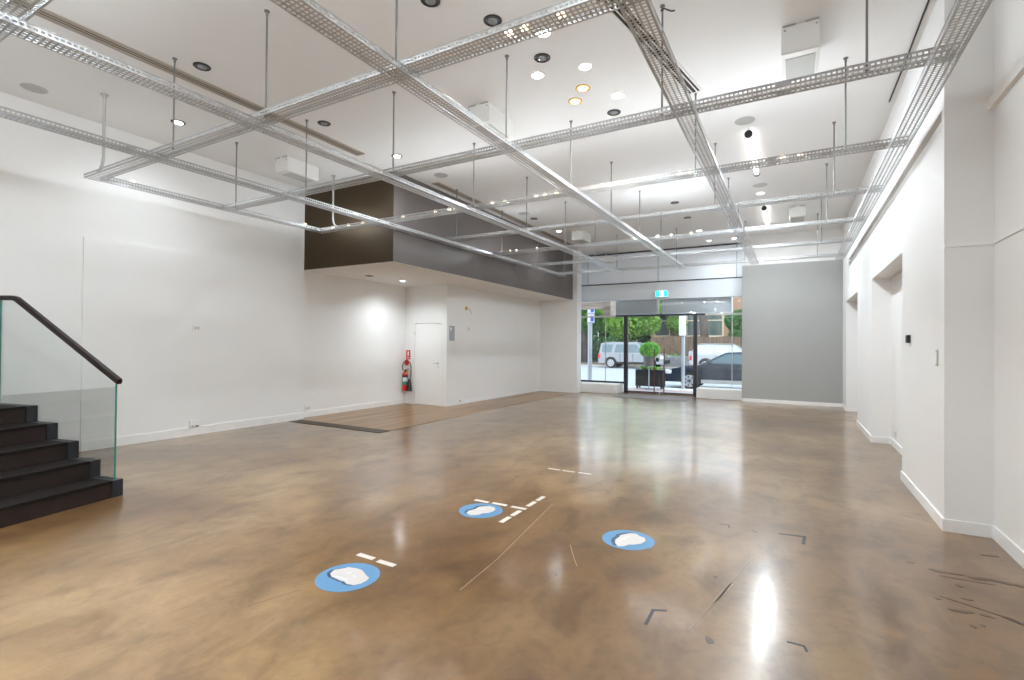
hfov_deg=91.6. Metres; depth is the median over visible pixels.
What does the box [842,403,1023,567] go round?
baseboard
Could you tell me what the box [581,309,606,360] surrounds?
street tree
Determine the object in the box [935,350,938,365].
light switch
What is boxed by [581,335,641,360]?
shrubbery
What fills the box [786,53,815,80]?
grille
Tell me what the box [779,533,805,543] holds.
tape remnant
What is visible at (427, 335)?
door
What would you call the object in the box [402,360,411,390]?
fire extinguisher
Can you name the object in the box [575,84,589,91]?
recessed light
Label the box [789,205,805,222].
ceiling box
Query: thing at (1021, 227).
trim
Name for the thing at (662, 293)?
exit sign
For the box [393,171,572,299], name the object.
wall
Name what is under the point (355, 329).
wall
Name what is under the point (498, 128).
grille
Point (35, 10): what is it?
cable tray
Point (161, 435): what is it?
baseboard
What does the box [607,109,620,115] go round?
recessed light
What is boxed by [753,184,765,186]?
grille
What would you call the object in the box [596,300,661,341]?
street tree
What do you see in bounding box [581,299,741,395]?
window frame
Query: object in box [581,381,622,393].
plinth
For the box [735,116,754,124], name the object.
ceiling speaker
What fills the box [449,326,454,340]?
notice
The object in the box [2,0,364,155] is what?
ceiling vent
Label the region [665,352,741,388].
car
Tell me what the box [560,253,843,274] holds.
cable tray
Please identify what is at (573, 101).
recessed light
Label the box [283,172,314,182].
grille
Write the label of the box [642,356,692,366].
wall
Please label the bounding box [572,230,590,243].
ceiling box
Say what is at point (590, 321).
sign pole
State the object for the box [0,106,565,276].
cable tray
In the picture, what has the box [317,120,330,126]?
recessed light
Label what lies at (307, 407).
power outlet
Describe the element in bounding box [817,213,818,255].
rod
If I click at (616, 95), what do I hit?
recessed light
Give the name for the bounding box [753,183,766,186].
ceiling speaker
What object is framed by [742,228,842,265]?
wall
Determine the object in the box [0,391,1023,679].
floor
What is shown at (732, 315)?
window
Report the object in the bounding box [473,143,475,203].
rod
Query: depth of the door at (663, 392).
15.46 m
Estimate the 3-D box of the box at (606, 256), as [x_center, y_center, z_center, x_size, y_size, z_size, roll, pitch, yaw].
[3.059,-2.696,16.334,0.660,0.328,0.380,0,-1,29]
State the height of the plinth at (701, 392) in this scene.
0.290 m
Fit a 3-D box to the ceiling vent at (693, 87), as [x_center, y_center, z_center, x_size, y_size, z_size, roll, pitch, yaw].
[1.371,-2.982,4.983,0.171,0.014,2.590,0,-1,40]
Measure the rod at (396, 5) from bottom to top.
0.987 m
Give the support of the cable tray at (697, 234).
hanging from the rod at (727, 178)
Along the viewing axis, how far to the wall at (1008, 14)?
3.70 m
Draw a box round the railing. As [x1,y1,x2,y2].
[581,341,634,364]
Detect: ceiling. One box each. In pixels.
[0,0,936,254]
[304,261,570,300]
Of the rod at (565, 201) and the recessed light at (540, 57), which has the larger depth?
the rod at (565, 201)
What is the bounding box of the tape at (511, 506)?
[511,506,526,509]
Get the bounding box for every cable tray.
[0,0,52,41]
[0,11,624,272]
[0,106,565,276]
[84,0,644,181]
[101,176,319,231]
[225,42,959,209]
[270,0,686,268]
[314,135,908,233]
[444,185,881,241]
[492,216,864,255]
[530,238,852,266]
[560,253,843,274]
[615,0,757,263]
[835,0,992,259]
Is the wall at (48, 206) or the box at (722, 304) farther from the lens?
the box at (722, 304)
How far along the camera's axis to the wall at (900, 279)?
4.38 m
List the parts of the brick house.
pane, pane, pane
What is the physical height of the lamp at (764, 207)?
0.135 m
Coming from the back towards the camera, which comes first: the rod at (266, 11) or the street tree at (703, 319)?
the street tree at (703, 319)
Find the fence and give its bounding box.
[652,336,741,355]
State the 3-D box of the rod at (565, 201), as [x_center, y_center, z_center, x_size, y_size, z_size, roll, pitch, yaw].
[1.129,-2.441,10.563,0.048,0.987,0.046,0,-1,29]
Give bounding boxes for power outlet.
[189,420,199,426]
[305,405,310,411]
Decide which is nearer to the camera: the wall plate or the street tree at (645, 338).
the wall plate
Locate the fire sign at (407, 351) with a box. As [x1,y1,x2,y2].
[406,350,409,358]
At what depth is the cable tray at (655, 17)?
3.97 m
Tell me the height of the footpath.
0.340 m
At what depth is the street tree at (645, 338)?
55.12 m
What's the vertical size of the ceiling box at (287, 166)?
0.243 m
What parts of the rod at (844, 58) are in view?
rod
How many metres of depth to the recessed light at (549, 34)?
4.87 m
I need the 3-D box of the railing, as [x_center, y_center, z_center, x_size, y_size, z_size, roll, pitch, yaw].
[3.631,1.098,45.051,15.000,2.000,0.060,0,-1,29]
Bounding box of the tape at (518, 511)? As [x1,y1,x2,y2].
[511,510,521,515]
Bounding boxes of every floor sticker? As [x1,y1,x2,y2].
[315,563,379,591]
[459,503,502,517]
[602,530,654,549]
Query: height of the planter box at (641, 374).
0.860 m
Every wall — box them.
[0,91,304,441]
[303,271,405,411]
[304,173,510,286]
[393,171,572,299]
[405,284,450,406]
[418,285,539,402]
[540,249,581,392]
[581,242,741,302]
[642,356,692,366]
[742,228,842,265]
[742,259,842,403]
[843,0,993,524]
[994,0,1023,550]
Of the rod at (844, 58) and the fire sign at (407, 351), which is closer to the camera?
the rod at (844, 58)
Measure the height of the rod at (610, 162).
0.987 m
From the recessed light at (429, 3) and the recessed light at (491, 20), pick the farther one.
the recessed light at (491, 20)
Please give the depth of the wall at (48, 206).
6.71 m
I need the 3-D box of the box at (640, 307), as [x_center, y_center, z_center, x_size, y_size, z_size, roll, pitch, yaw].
[4.113,-1.093,16.358,1.360,0.520,0.300,0,-1,29]
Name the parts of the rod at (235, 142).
rod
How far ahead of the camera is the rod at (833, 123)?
6.73 m
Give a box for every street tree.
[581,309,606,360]
[581,314,650,342]
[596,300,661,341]
[660,300,687,335]
[699,313,708,336]
[724,309,741,336]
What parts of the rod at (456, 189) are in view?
rod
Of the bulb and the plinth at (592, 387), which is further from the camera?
the plinth at (592, 387)
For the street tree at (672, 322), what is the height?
7.058 m
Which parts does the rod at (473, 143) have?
rod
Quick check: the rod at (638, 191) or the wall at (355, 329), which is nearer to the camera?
the rod at (638, 191)
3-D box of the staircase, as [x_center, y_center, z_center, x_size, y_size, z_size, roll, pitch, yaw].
[-5.433,0.495,4.176,2.733,1.999,2.300,0,-1,17]
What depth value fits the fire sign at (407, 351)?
12.55 m
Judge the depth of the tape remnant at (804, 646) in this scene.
2.51 m
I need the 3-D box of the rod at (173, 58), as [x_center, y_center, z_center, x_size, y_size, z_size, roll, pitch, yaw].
[-3.630,-2.534,5.351,0.048,0.987,0.046,0,-1,29]
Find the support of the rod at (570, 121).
hanging from the ceiling at (726, 46)
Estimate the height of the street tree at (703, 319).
7.746 m
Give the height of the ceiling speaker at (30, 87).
0.009 m
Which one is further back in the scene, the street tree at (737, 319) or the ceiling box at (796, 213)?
the street tree at (737, 319)
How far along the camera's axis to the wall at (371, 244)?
9.26 m
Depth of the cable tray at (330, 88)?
3.78 m
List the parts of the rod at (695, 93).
rod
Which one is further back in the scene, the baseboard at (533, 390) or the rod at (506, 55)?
the baseboard at (533, 390)
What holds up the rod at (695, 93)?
hanging from the ceiling at (726, 46)
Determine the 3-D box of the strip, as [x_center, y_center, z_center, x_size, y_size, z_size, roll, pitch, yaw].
[-3.176,1.558,9.043,2.320,0.008,0.260,0,-1,29]
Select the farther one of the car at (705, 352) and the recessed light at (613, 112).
the car at (705, 352)
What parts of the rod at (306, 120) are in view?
rod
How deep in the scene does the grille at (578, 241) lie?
13.44 m
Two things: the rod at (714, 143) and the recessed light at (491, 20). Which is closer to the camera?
the recessed light at (491, 20)
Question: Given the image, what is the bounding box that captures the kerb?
[581,364,677,367]
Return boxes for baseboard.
[80,412,303,451]
[304,399,404,417]
[446,388,539,406]
[540,388,576,392]
[742,398,841,406]
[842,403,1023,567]
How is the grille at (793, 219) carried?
attached to the ceiling box at (796, 213)
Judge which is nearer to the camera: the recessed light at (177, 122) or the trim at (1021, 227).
the trim at (1021, 227)
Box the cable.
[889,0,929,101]
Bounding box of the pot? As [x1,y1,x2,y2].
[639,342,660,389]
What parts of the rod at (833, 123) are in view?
rod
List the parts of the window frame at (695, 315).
sill, post, post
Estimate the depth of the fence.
39.81 m
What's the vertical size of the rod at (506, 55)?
0.987 m
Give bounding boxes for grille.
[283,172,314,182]
[435,174,446,177]
[474,124,508,140]
[576,240,587,243]
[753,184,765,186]
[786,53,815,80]
[791,217,803,222]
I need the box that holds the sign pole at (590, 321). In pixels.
[587,310,593,379]
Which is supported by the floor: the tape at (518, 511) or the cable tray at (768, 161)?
the tape at (518, 511)
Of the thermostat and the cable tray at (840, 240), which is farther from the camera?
the cable tray at (840, 240)
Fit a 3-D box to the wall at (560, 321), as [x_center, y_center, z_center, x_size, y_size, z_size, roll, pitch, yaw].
[1.578,-0.601,16.204,1.300,4.550,0.350,0,-1,29]
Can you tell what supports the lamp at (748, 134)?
attached to the ceiling at (726, 46)
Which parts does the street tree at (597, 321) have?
crown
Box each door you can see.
[413,322,440,405]
[628,349,658,393]
[660,316,692,395]
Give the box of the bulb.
[557,11,565,21]
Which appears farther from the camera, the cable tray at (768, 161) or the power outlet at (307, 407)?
the power outlet at (307, 407)
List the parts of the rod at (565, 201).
rod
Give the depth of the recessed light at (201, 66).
5.49 m
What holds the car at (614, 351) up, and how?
on the road
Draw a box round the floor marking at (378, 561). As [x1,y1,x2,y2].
[376,560,396,566]
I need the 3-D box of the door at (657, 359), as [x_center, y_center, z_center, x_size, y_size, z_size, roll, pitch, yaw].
[4.168,0.480,15.824,0.990,2.415,0.097,0,-1,29]
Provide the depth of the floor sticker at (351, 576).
3.19 m
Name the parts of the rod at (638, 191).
rod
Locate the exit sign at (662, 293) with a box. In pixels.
[655,290,667,296]
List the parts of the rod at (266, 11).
rod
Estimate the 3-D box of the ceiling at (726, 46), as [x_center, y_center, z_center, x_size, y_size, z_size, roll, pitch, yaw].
[-0.005,-3.084,6.682,11.400,0.200,20.750,0,-1,29]
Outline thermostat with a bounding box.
[905,335,910,342]
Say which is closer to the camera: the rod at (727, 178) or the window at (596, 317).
the rod at (727, 178)
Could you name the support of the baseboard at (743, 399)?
attached to the wall at (792, 313)
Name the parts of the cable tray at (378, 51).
splice plate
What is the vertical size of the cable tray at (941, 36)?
0.049 m
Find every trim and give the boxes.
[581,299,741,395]
[944,224,1023,247]
[988,54,1023,109]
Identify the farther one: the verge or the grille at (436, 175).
the verge
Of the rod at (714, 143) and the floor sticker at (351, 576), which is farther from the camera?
the rod at (714, 143)
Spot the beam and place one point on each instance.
(609, 308)
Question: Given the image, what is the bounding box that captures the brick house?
[651,297,741,350]
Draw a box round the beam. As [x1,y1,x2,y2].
[581,301,615,317]
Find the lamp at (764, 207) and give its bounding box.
[761,204,768,228]
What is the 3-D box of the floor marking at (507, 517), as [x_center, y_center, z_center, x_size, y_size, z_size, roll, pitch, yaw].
[-0.057,1.541,4.277,0.044,0.001,0.154,0,-1,29]
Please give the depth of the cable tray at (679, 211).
7.67 m
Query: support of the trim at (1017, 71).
attached to the wall at (1008, 14)
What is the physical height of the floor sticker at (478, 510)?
0.003 m
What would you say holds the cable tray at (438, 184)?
in the ceiling at (726, 46)
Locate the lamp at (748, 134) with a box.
[744,128,759,176]
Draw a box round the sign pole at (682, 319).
[679,316,685,388]
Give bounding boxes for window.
[596,317,605,380]
[697,315,732,387]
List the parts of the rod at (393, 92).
rod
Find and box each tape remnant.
[644,609,666,624]
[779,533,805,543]
[787,641,807,651]
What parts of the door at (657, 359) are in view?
rail, pull handle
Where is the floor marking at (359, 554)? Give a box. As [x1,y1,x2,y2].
[356,553,375,559]
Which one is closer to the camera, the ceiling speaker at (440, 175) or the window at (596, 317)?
the ceiling speaker at (440, 175)
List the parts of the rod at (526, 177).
rod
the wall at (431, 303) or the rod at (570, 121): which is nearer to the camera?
the rod at (570, 121)
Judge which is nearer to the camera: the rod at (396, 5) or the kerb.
the rod at (396, 5)
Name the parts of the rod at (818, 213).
rod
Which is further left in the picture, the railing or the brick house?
the railing
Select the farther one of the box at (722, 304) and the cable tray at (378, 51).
the box at (722, 304)
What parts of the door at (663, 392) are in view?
pull handle, rail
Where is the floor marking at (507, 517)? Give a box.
[499,516,511,522]
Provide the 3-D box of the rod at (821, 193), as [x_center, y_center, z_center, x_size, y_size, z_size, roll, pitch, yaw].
[6.108,-2.405,9.840,0.048,0.987,0.046,0,-1,29]
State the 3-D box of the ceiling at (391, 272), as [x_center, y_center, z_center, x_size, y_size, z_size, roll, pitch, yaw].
[-1.167,-1.330,12.892,2.476,0.006,8.135,0,-1,29]
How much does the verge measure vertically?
0.330 m
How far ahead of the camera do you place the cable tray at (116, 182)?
7.40 m
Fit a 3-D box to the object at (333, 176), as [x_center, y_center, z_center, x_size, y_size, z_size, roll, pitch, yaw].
[-3.218,-2.513,9.023,0.149,0.949,0.082,0,-1,29]
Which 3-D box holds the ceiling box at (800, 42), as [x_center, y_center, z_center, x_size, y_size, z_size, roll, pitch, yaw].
[2.856,-2.839,4.937,0.320,0.273,0.628,0,-1,29]
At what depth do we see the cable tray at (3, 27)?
4.33 m
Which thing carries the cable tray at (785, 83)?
hanging from the rod at (393, 92)
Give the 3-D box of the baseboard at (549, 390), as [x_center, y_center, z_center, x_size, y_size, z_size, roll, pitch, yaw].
[1.474,1.631,16.022,1.288,0.080,0.012,0,-1,29]
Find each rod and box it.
[172,57,176,148]
[235,142,237,206]
[264,9,269,116]
[305,119,308,191]
[392,91,395,173]
[394,0,397,73]
[456,189,457,239]
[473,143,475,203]
[505,54,508,141]
[526,177,527,229]
[565,201,566,243]
[569,120,572,186]
[610,162,612,216]
[638,191,640,236]
[660,4,664,114]
[695,93,696,173]
[714,143,716,206]
[727,178,729,232]
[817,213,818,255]
[821,193,821,241]
[825,163,827,221]
[832,121,835,194]
[843,57,847,151]
[865,0,868,70]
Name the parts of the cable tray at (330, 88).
splice plate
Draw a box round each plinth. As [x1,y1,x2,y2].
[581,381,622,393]
[696,387,741,400]
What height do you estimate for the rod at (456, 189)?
0.987 m
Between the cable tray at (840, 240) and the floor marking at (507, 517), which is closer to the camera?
the floor marking at (507, 517)
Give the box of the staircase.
[0,295,122,527]
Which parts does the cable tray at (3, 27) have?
splice plate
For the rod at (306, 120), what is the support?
hanging from the ceiling at (726, 46)
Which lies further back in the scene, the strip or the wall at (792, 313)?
the wall at (792, 313)
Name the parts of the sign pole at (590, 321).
sign plate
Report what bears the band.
on the footpath
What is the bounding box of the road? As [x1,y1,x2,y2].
[581,366,741,388]
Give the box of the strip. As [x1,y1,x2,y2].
[289,420,389,432]
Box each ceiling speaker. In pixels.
[20,83,47,93]
[434,173,447,177]
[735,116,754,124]
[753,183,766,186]
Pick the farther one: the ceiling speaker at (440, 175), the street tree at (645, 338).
the street tree at (645, 338)
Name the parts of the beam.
plate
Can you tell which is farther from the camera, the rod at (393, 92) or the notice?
the notice
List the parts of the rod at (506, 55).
rod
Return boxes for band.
[623,388,692,392]
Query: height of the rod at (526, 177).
0.987 m
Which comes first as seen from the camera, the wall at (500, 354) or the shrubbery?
the wall at (500, 354)
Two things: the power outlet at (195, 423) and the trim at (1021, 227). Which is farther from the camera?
the power outlet at (195, 423)
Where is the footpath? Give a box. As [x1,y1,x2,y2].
[623,386,692,393]
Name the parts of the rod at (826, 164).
rod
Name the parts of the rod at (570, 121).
rod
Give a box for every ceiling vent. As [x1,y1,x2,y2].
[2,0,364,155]
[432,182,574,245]
[600,0,702,95]
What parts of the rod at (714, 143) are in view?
rod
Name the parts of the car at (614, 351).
sill trim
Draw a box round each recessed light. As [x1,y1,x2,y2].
[170,119,185,125]
[193,62,210,70]
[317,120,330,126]
[391,154,401,157]
[421,0,439,7]
[483,14,501,26]
[530,71,545,79]
[534,53,549,62]
[537,27,552,38]
[568,98,581,104]
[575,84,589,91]
[577,62,592,70]
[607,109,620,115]
[610,92,624,98]
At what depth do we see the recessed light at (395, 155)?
8.05 m
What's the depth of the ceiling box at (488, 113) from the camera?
6.38 m
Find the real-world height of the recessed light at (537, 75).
0.023 m
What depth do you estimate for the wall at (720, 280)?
15.55 m
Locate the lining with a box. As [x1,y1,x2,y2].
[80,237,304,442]
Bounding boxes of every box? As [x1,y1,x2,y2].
[275,156,318,183]
[468,101,512,141]
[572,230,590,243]
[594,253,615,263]
[616,300,656,314]
[635,366,664,388]
[661,297,732,313]
[781,17,820,82]
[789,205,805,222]
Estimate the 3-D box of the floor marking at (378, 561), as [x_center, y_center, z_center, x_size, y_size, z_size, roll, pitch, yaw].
[-0.860,1.526,3.406,0.154,0.001,0.044,0,-1,29]
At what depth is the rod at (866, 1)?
3.71 m
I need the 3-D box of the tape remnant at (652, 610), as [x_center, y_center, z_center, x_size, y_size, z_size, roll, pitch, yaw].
[0.781,1.534,2.779,0.223,0.001,0.073,1,-1,-43]
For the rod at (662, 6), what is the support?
hanging from the ceiling at (726, 46)
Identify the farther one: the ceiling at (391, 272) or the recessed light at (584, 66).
the ceiling at (391, 272)
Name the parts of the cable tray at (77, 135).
splice plate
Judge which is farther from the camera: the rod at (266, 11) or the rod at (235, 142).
the rod at (235, 142)
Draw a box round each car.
[598,342,669,368]
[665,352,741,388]
[688,344,741,363]
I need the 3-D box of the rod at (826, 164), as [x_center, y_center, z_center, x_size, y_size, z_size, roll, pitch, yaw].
[5.213,-2.429,8.256,0.048,0.987,0.046,0,-1,29]
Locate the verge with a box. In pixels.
[581,362,666,366]
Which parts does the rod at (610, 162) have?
rod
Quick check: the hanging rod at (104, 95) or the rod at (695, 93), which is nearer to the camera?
the rod at (695, 93)
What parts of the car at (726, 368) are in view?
sill trim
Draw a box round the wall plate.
[193,325,200,330]
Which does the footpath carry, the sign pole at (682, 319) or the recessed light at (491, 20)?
the sign pole at (682, 319)
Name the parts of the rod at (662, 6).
rod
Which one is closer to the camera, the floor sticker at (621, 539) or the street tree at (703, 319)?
the floor sticker at (621, 539)
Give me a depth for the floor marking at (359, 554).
3.51 m
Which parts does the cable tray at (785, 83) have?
splice plate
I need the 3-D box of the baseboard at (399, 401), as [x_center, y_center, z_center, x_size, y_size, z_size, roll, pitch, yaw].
[-3.462,1.521,11.243,0.018,0.120,3.090,0,-1,29]
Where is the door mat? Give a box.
[613,394,691,400]
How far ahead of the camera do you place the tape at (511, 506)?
4.59 m
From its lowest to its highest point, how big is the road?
0.250 m

